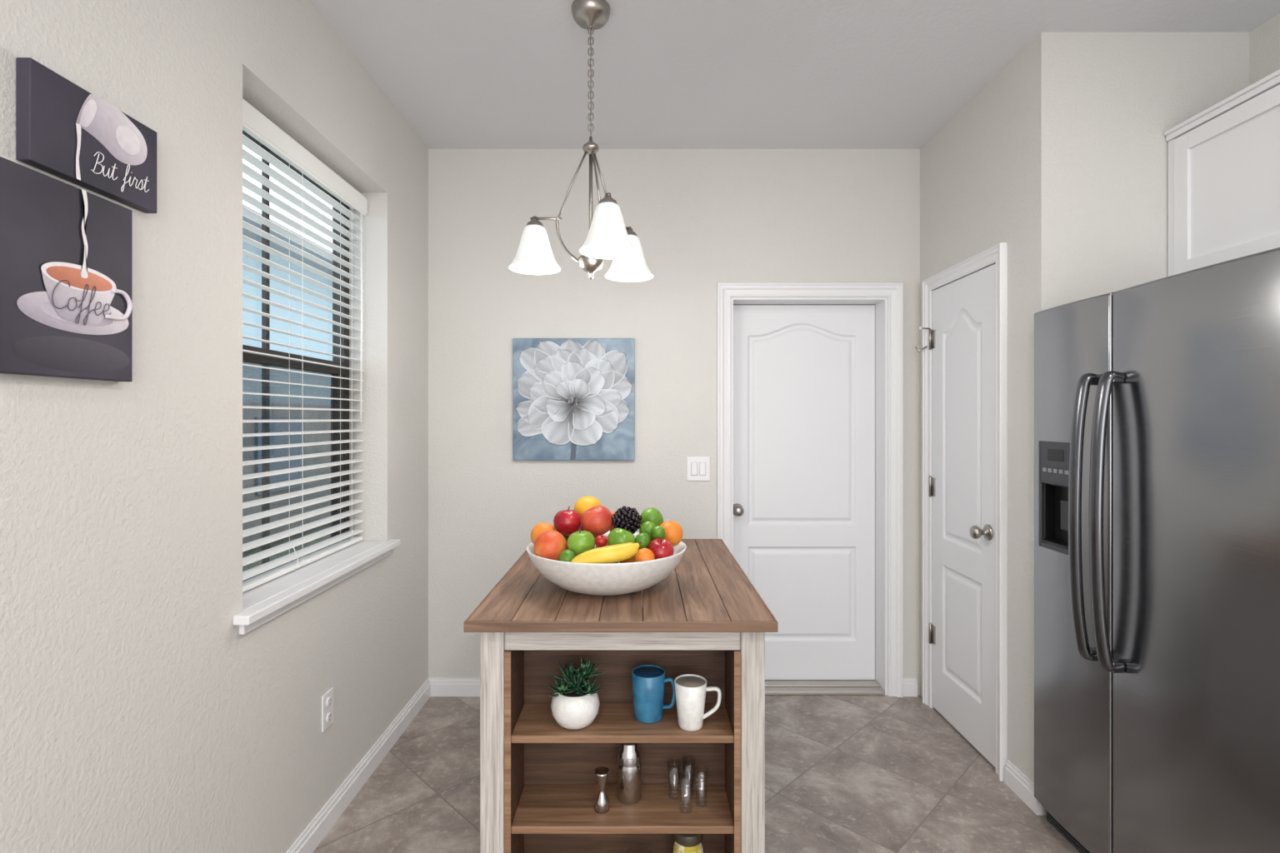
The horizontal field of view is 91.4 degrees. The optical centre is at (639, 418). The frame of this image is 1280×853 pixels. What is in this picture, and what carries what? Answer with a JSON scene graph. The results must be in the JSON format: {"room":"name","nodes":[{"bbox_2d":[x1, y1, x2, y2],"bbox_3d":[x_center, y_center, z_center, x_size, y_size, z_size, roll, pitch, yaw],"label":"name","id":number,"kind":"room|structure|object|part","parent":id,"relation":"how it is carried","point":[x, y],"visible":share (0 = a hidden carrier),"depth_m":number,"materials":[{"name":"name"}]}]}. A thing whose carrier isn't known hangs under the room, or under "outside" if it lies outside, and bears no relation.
{"room":"kitchen","nodes":[
{"label":"kitchen","id":0,"kind":"room"},
{"bbox_2d":[0,0,428,852],"bbox_3d":[-1.210,0.020,0.173,0.220,2.840,6.747,0,0,0],"label":"wall","id":1,"kind":"structure","parent":0,"point":[136,716],"depth_m":1.53,"materials":[{"name":"white paint"}]},
{"bbox_2d":[0,156,132,381],"bbox_3d":[-1.082,-0.259,1.183,0.034,0.363,0.277,0,0,0],"label":"canvas","id":2,"kind":"object","parent":1,"relation":"attached to","point":[66,250],"visible":1,"depth_m":1.16,"materials":[{"name":"black fabric"}]},
{"bbox_2d":[15,57,156,213],"bbox_3d":[-1.085,-0.545,1.245,0.028,0.181,0.290,0,0,0],"label":"canvas","id":3,"kind":"object","parent":1,"relation":"attached to","point":[65,131],"visible":1,"depth_m":1.20,"materials":[{"name":"black fabric"}]},
{"bbox_2d":[261,145,269,564],"bbox_3d":[-1.290,-0.213,2.155,0.015,1.447,0.020,0,0,0],"label":"muntins","id":4,"kind":"object","parent":1,"relation":"attached to","point":[266,282],"visible":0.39,"depth_m":2.15,"materials":[{"name":"brown metal"}]},
{"bbox_2d":[242,130,349,581],"bbox_3d":[-1.290,-0.211,2.226,0.055,1.542,0.992,0,0,0],"label":"frame","id":5,"kind":"object","parent":1,"relation":"attached to","point":[247,357],"visible":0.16,"depth_m":2.63,"materials":[{"name":"brown metal"}]},
{"bbox_2d":[242,98,367,592],"bbox_3d":[-1.212,-0.215,2.224,0.072,1.486,0.980,0,0,0],"label":"blinds","id":6,"kind":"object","parent":1,"relation":"in","point":[256,124],"depth_m":2.21,"materials":[{"name":"white plastic"}]},
{"bbox_3d":[-1.182,0.478,2.167,0.011,0.077,0.063,0,0,0],"label":"lift cord","id":7,"kind":"part","parent":6,"relation":"part of","materials":[{"name":"white fabric"}]},
{"bbox_3d":[-1.223,0.520,2.224,0.046,0.016,0.972,0,0,0],"label":"rail","id":8,"kind":"part","parent":6,"relation":"part of","materials":[{"name":"white plastic"}]},
{"bbox_2d":[232,539,400,634],"bbox_3d":[-1.155,0.564,2.221,0.200,0.060,1.072,0,0,0],"label":"window sill","id":9,"kind":"structure","parent":1,"relation":"attached to","point":[262,603],"depth_m":2.07,"materials":[{"name":"white wood"}]},
{"bbox_2d":[321,687,333,732],"bbox_3d":[-1.094,1.022,2.193,0.011,0.125,0.077,0,0,0],"label":"power outlet","id":10,"kind":"object","parent":1,"relation":"attached to","point":[327,698],"visible":1,"depth_m":2.18,"materials":[{"name":"white paint"}]},
{"bbox_2d":[325,712,331,722],"bbox_3d":[-1.091,1.050,2.193,0.004,0.033,0.033,0,0,0],"label":"socket","id":11,"kind":"object","parent":10,"relation":"attached to","point":[328,715],"depth_m":2.19,"materials":[{"name":"white paint"}]},
{"bbox_2d":[326,696,331,706],"bbox_3d":[-1.091,0.995,2.193,0.004,0.033,0.033,0,0,0],"label":"socket","id":12,"kind":"object","parent":10,"relation":"attached to","point":[328,698],"depth_m":2.19,"materials":[{"name":"white paint"}]},
{"bbox_2d":[285,680,429,852],"bbox_3d":[-1.092,1.395,0.013,0.016,0.090,6.427,0,0,0],"label":"baseboard","id":13,"kind":"structure","parent":1,"relation":"attached to","point":[311,837],"depth_m":2.40,"materials":[{"name":"white paint"}]},
{"bbox_2d":[242,402,330,544],"bbox_3d":[-4.470,0.630,8.000,0.060,1.620,11.000,0,0,0],"label":"house base","id":14,"kind":"object","parent":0,"point":[247,413],"depth_m":8.07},
{"bbox_2d":[254,417,304,495],"bbox_3d":[-4.420,0.440,7.700,0.040,0.900,1.000,0,0,0],"label":"house window","id":15,"kind":"structure","parent":14,"relation":"in","point":[274,427],"depth_m":7.70,"materials":[{"name":"blue glass"}]},
{"bbox_2d":[242,241,332,405],"bbox_3d":[-4.700,-0.360,8.000,0.400,3.600,11.000,0,0,0],"label":"wall","id":16,"kind":"structure","parent":14,"relation":"on","point":[248,386],"depth_m":8.01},
{"bbox_2d":[550,691,599,729],"bbox_3d":[-0.178,0.793,1.722,0.134,0.092,0.134,0,0,0],"label":"pot","id":17,"kind":"object","parent":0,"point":[571,710],"depth_m":1.67,"materials":[{"name":"white ceramic"}]},
{"bbox_2d":[428,149,919,695],"bbox_3d":[0.555,0.020,3.347,3.310,2.840,0.200,0,0,0],"label":"wall","id":18,"kind":"structure","parent":0,"point":[701,219],"depth_m":3.25,"materials":[{"name":"white paint"}]},
{"bbox_2d":[512,338,634,460],"bbox_3d":[-0.342,-0.098,3.223,0.627,0.629,0.046,0,0,0],"label":"flower painting","id":19,"kind":"object","parent":18,"relation":"attached to","point":[573,399],"visible":1,"depth_m":3.21,"materials":[{"name":"fabric"}]},
{"bbox_2d":[427,678,917,696],"bbox_3d":[0.168,1.395,3.239,2.535,0.090,0.016,0,0,0],"label":"baseboard","id":20,"kind":"structure","parent":18,"relation":"attached to","point":[438,687],"depth_m":3.23,"materials":[{"name":"white paint"}]},
{"bbox_2d":[686,456,709,480],"bbox_3d":[0.303,0.263,3.240,0.120,0.125,0.012,0,0,0],"label":"light switch","id":21,"kind":"object","parent":18,"relation":"attached to","point":[697,467],"visible":1,"depth_m":3.24,"materials":[{"name":"white paint"}]},
{"bbox_2d":[733,305,874,679],"bbox_3d":[0.879,0.403,3.353,0.786,2.030,0.085,0,0,0],"label":"door","id":22,"kind":"structure","parent":18,"relation":"in","point":[804,375],"depth_m":3.39,"materials":[{"name":"white paint"}]},
{"bbox_3d":[0.525,0.495,3.348,0.066,0.066,0.073,0,0,0],"label":"knob","id":23,"kind":"part","parent":22,"relation":"part of","materials":[{"name":"silver metal"}]},
{"bbox_2d":[716,282,903,697],"bbox_3d":[0.879,0.370,3.329,0.958,2.140,0.216,0,0,0],"label":"trim","id":24,"kind":"structure","parent":18,"relation":"attached to","point":[887,297],"depth_m":3.23,"materials":[{"name":"white paint"}]},
{"bbox_2d":[312,695,1079,852],"bbox_3d":[0.520,1.490,0.123,3.680,0.100,6.847,0,0,0],"label":"floor","id":25,"kind":"structure","parent":0,"point":[844,773],"depth_m":2.44,"materials":[{"name":"tile"}]},
{"bbox_2d":[463,539,778,852],"bbox_3d":[-0.049,0.980,2.147,0.804,0.920,1.101,0,0,0],"label":"kitchen island","id":26,"kind":"object","parent":25,"relation":"on","point":[539,790],"visible":0.86,"depth_m":1.71,"materials":[{"name":"brown wood"}]},
{"bbox_3d":[-0.389,0.995,1.671,0.062,0.891,0.062,0,0,0],"label":"leg","id":27,"kind":"part","parent":26,"relation":"part of","materials":[{"name":"white wood"}]},
{"bbox_2d":[547,657,606,729],"bbox_3d":[-0.173,0.749,1.719,0.146,0.182,0.142,0,0,21],"label":"potted succulent","id":28,"kind":"object","parent":26,"relation":"on","point":[575,703],"visible":1,"depth_m":1.69,"materials":[{"name":"white ceramic"}]},
{"bbox_2d":[594,766,609,814],"bbox_3d":[-0.105,1.026,1.725,0.042,0.106,0.042,0,0,0],"label":"jigger","id":29,"kind":"object","parent":26,"relation":"on","point":[602,804],"visible":1,"depth_m":1.71,"materials":[{"name":"silver metal"}]},
{"bbox_2d":[525,495,686,595],"bbox_3d":[-0.102,0.385,1.925,0.489,0.270,0.489,0,0,0],"label":"fruit bowl","id":30,"kind":"object","parent":26,"relation":"on","point":[581,555],"visible":1,"depth_m":1.78,"materials":[{"name":"white ceramic"}]},
{"bbox_2d":[510,785,734,834],"bbox_3d":[-0.046,1.090,1.748,0.591,0.020,0.192,0,0,0],"label":"shelf","id":31,"kind":"object","parent":26,"relation":"attached to","point":[539,809],"depth_m":1.71,"materials":[{"name":"brown wood"}]},
{"bbox_2d":[510,703,734,743],"bbox_3d":[-0.046,0.850,1.748,0.591,0.020,0.192,0,0,0],"label":"shelf","id":32,"kind":"object","parent":26,"relation":"attached to","point":[533,722],"depth_m":1.69,"materials":[{"name":"brown wood"}]},
{"bbox_2d":[505,612,739,852],"bbox_3d":[-0.046,0.945,1.754,0.622,0.770,0.207,0,0,0],"label":"bookcase","id":33,"kind":"object","parent":26,"relation":"attached to","point":[691,780],"depth_m":1.78,"materials":[{"name":"brown wood"}]},
{"bbox_2d":[617,743,641,804],"bbox_3d":[-0.030,0.996,1.775,0.070,0.167,0.070,0,0,18],"label":"cocktail shaker","id":34,"kind":"object","parent":26,"relation":"on","point":[629,763],"visible":0.8,"depth_m":1.75,"materials":[{"name":"silver metal"}]},
{"bbox_2d":[631,665,675,724],"bbox_3d":[0.031,0.775,1.748,0.114,0.130,0.094,0,0,42],"label":"coffee mug","id":35,"kind":"object","parent":26,"relation":"on","point":[648,681],"visible":0.96,"depth_m":1.72,"materials":[{"name":"ceramic"}]},
{"bbox_3d":[0.082,0.769,1.746,0.039,0.089,0.014,0,0,9],"label":"handle","id":36,"kind":"part","parent":35,"relation":"part of","materials":[{"name":"blue ceramic"}]},
{"bbox_2d":[673,834,703,852],"bbox_3d":[0.135,1.238,1.755,0.084,0.179,0.084,0,0,0],"label":"jar","id":37,"kind":"object","parent":26,"relation":"on","point":[683,843],"visible":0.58,"depth_m":1.72,"materials":[{"name":"yellow glass"}]},
{"bbox_3d":[0.135,1.163,1.755,0.083,0.028,0.083,0,0,0],"label":"jar lid","id":38,"kind":"part","parent":37,"relation":"part of","materials":[{"name":"brown"}]},
{"bbox_2d":[673,841,703,852],"bbox_3d":[0.135,1.252,1.755,0.084,0.150,0.084,0,0,0],"label":"label","id":39,"kind":"object","parent":37,"relation":"on","point":[678,847],"depth_m":1.72,"materials":[{"name":"yellow paper"}]},
{"bbox_2d":[674,674,721,731],"bbox_3d":[0.157,0.778,1.705,0.127,0.124,0.089,0,0,0],"label":"coffee mug","id":40,"kind":"object","parent":26,"relation":"on","point":[690,689],"visible":1,"depth_m":1.68,"materials":[{"name":"ceramic"}]},
{"bbox_3d":[0.194,0.774,1.697,0.055,0.091,0.014,0,0,9],"label":"handle","id":41,"kind":"part","parent":40,"relation":"part of","materials":[{"name":"white ceramic"}]},
{"bbox_3d":[0.297,0.995,1.671,0.062,0.891,0.062,0,0,0],"label":"leg","id":42,"kind":"part","parent":26,"relation":"part of","materials":[{"name":"white wood"}]},
{"bbox_2d":[765,680,884,694],"bbox_3d":[0.879,1.427,3.342,0.788,0.025,0.190,0,0,0],"label":"threshold","id":43,"kind":"object","parent":25,"relation":"on","point":[772,687],"visible":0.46,"depth_m":3.30,"materials":[{"name":"silver metal"}]},
{"bbox_2d":[1034,247,1279,852],"bbox_3d":[1.743,0.526,1.785,0.834,1.828,0.934,0,0,0],"label":"refrigerator","id":44,"kind":"object","parent":25,"relation":"on","point":[1157,402],"visible":1,"depth_m":1.69,"materials":[{"name":"grey metal"}]},
{"bbox_2d":[1034,292,1113,852],"bbox_3d":[1.399,0.492,2.068,0.144,1.745,0.368,0,0,0],"label":"freezer","id":45,"kind":"object","parent":44,"relation":"in","point":[1073,342],"depth_m":2.03,"materials":[{"name":"grey metal"}]},
{"bbox_2d":[311,0,1279,149],"bbox_3d":[0.520,-1.450,0.123,3.680,0.100,6.847,0,0,0],"label":"ceiling","id":46,"kind":"structure","parent":0,"point":[463,74],"depth_m":2.44,"materials":[{"name":"white paint"}]},
{"bbox_2d":[508,0,654,282],"bbox_3d":[-0.202,-0.937,2.118,0.502,0.926,0.518,0,0,0],"label":"chandelier","id":47,"kind":"object","parent":46,"relation":"hanging from","point":[608,237],"visible":1,"depth_m":2.12,"materials":[{"name":"white glass"}]},
{"bbox_3d":[-0.365,-0.591,2.170,0.180,0.146,0.180,0,0,0],"label":"lamp shade","id":48,"kind":"part","parent":47,"relation":"part of","materials":[{"name":"white glass"}]},
{"bbox_3d":[-0.365,-0.580,2.170,0.062,0.136,0.062,0,0,0],"label":"bulb","id":49,"kind":"part","parent":47,"relation":"part of","materials":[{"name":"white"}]},
{"bbox_3d":[-0.326,-0.690,2.163,0.111,0.016,0.009,0,0,10],"label":"arm","id":50,"kind":"part","parent":47,"relation":"part of","materials":[{"name":"silver metal"}]},
{"bbox_3d":[-0.235,-0.608,2.147,0.114,0.161,0.010,0,0,10],"label":"arm","id":51,"kind":"part","parent":47,"relation":"part of","materials":[{"name":"silver metal"}]},
{"bbox_3d":[-0.168,-1.150,2.135,0.009,0.371,0.009,0,0,0],"label":"cord","id":52,"kind":"part","parent":47,"relation":"part of","materials":[{"name":"silver metal"}]},
{"bbox_3d":[-0.168,-1.150,2.135,0.016,0.382,0.016,0,0,45],"label":"chain","id":53,"kind":"part","parent":47,"relation":"part of","materials":[{"name":"silver metal"}]},
{"bbox_3d":[-0.168,-0.735,2.135,0.013,0.350,0.013,0,0,0],"label":"rod","id":54,"kind":"part","parent":47,"relation":"part of","materials":[{"name":"silver metal"}]},
{"bbox_3d":[-0.100,-0.591,1.947,0.180,0.146,0.180,0,0,0],"label":"lamp shade","id":55,"kind":"part","parent":47,"relation":"part of","materials":[{"name":"white glass"}]},
{"bbox_3d":[-0.100,-0.580,1.947,0.062,0.136,0.062,0,0,0],"label":"bulb","id":56,"kind":"part","parent":47,"relation":"part of","materials":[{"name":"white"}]},
{"bbox_3d":[-0.039,-0.580,2.288,0.062,0.136,0.062,0,0,0],"label":"bulb","id":57,"kind":"part","parent":47,"relation":"part of","materials":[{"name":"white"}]},
{"bbox_3d":[-0.039,-0.591,2.288,0.180,0.146,0.180,0,0,0],"label":"lamp shade","id":58,"kind":"part","parent":47,"relation":"part of","materials":[{"name":"white glass"}]},
{"bbox_2d":[920,32,1069,815],"bbox_3d":[1.505,0.020,2.756,0.100,2.840,0.981,0,0,0],"label":"wall","id":59,"kind":"structure","parent":0,"point":[996,172],"depth_m":2.41,"materials":[{"name":"white paint"}]},
{"bbox_2d":[915,345,927,352],"bbox_3d":[1.414,-0.347,3.145,0.058,0.032,0.008,0,0,23],"label":"door stop","id":60,"kind":"object","parent":59,"relation":"attached to","point":[924,347],"visible":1,"depth_m":3.14,"materials":[{"name":"silver metal"}]},
{"bbox_2d":[928,622,931,644],"bbox_3d":[1.443,1.067,3.107,0.014,0.105,0.014,0,0,0],"label":"hinge pin","id":61,"kind":"object","parent":59,"relation":"attached to","point":[929,623],"visible":1,"depth_m":3.10,"materials":[{"name":"silver metal"}]},
{"bbox_2d":[928,329,931,349],"bbox_3d":[1.443,-0.393,3.107,0.014,0.105,0.014,0,0,0],"label":"hinge pin","id":62,"kind":"object","parent":59,"relation":"attached to","point":[929,330],"visible":1,"depth_m":3.10,"materials":[{"name":"silver metal"}]},
{"bbox_2d":[928,475,931,496],"bbox_3d":[1.443,0.338,3.107,0.014,0.105,0.014,0,0,0],"label":"hinge pin","id":63,"kind":"object","parent":59,"relation":"attached to","point":[929,477],"visible":1,"depth_m":3.10,"materials":[{"name":"silver metal"}]},
{"bbox_2d":[932,264,994,767],"bbox_3d":[1.421,0.399,2.822,0.085,2.059,0.559,0,0,0],"label":"door","id":64,"kind":"structure","parent":59,"relation":"in","point":[963,309],"depth_m":2.79,"materials":[{"name":"white paint"}]},
{"bbox_2d":[931,330,934,349],"bbox_3d":[1.450,-0.390,3.088,0.004,0.090,0.037,0,0,0],"label":"hinge leaf","id":65,"kind":"object","parent":64,"relation":"attached to","point":[933,331],"depth_m":3.09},
{"bbox_2d":[931,477,934,496],"bbox_3d":[1.450,0.340,3.088,0.004,0.090,0.037,0,0,0],"label":"hinge leaf","id":66,"kind":"object","parent":64,"relation":"attached to","point":[932,479],"depth_m":3.09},
{"bbox_2d":[931,625,934,644],"bbox_3d":[1.450,1.070,3.088,0.004,0.090,0.037,0,0,0],"label":"hinge leaf","id":67,"kind":"object","parent":64,"relation":"attached to","point":[932,627],"depth_m":3.09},
{"bbox_3d":[1.415,0.475,2.600,0.073,0.066,0.066,0,0,0],"label":"knob","id":68,"kind":"part","parent":64,"relation":"part of","materials":[{"name":"silver metal"}]},
{"bbox_2d":[922,242,1006,781],"bbox_3d":[1.442,0.371,2.822,0.026,2.137,0.689,0,0,0],"label":"trim","id":69,"kind":"structure","parent":59,"relation":"attached to","point":[997,254],"depth_m":2.54,"materials":[{"name":"white paint"}]},
{"bbox_2d":[1004,760,1041,815],"bbox_3d":[1.447,1.395,2.367,0.016,0.090,0.202,0,0,0],"label":"baseboard","id":70,"kind":"structure","parent":59,"relation":"attached to","point":[1014,779],"depth_m":2.36,"materials":[{"name":"white paint"}]},
{"bbox_2d":[1069,32,1249,303],"bbox_3d":[1.883,0.020,2.316,0.655,2.840,0.100,0,0,0],"label":"wall","id":71,"kind":"structure","parent":0,"point":[1127,90],"depth_m":2.27,"materials":[{"name":"white paint"}]},
{"bbox_2d":[1249,13,1279,85],"bbox_3d":[2.270,0.020,0.024,0.120,2.840,6.447,0,0,0],"label":"wall","id":72,"kind":"structure","parent":0,"point":[1264,40],"depth_m":2.21,"materials":[{"name":"white paint"}]},
{"bbox_2d":[1164,69,1279,276],"bbox_3d":[2.052,-0.762,1.781,0.314,0.545,0.962,0,0,0],"label":"upper cabinet","id":73,"kind":"object","parent":72,"relation":"attached to","point":[1223,161],"visible":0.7,"depth_m":2.04,"materials":[{"name":"white paint"}]},
{"bbox_3d":[2.052,-1.018,1.781,0.314,0.034,0.962,0,0,0],"label":"crown","id":74,"kind":"part","parent":73,"relation":"part of","materials":[{"name":"white paint"}]},
{"bbox_3d":[1.920,-0.745,2.009,0.008,0.384,0.331,0,0,0],"label":"door panel","id":75,"kind":"part","parent":73,"relation":"part of","materials":[{"name":"white paint"}]},
{"label":"outside","id":76,"kind":"structure","parent":0,"visible":0},
{"bbox_2d":[242,522,330,571],"bbox_3d":[-6.670,1.650,6.000,10.660,0.180,20.000,0,0,0],"label":"ground","id":77,"kind":"structure","parent":76,"point":[247,553],"depth_m":7.67,"materials":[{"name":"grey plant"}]},
{"bbox_2d":[242,204,332,275],"bbox_3d":[-5.500,-2.600,8.000,3.000,1.120,12.000,0,0,0],"label":"house roof","id":78,"kind":"object","parent":77,"relation":"on","point":[246,232],"visible":0.02,"depth_m":7.41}
]}

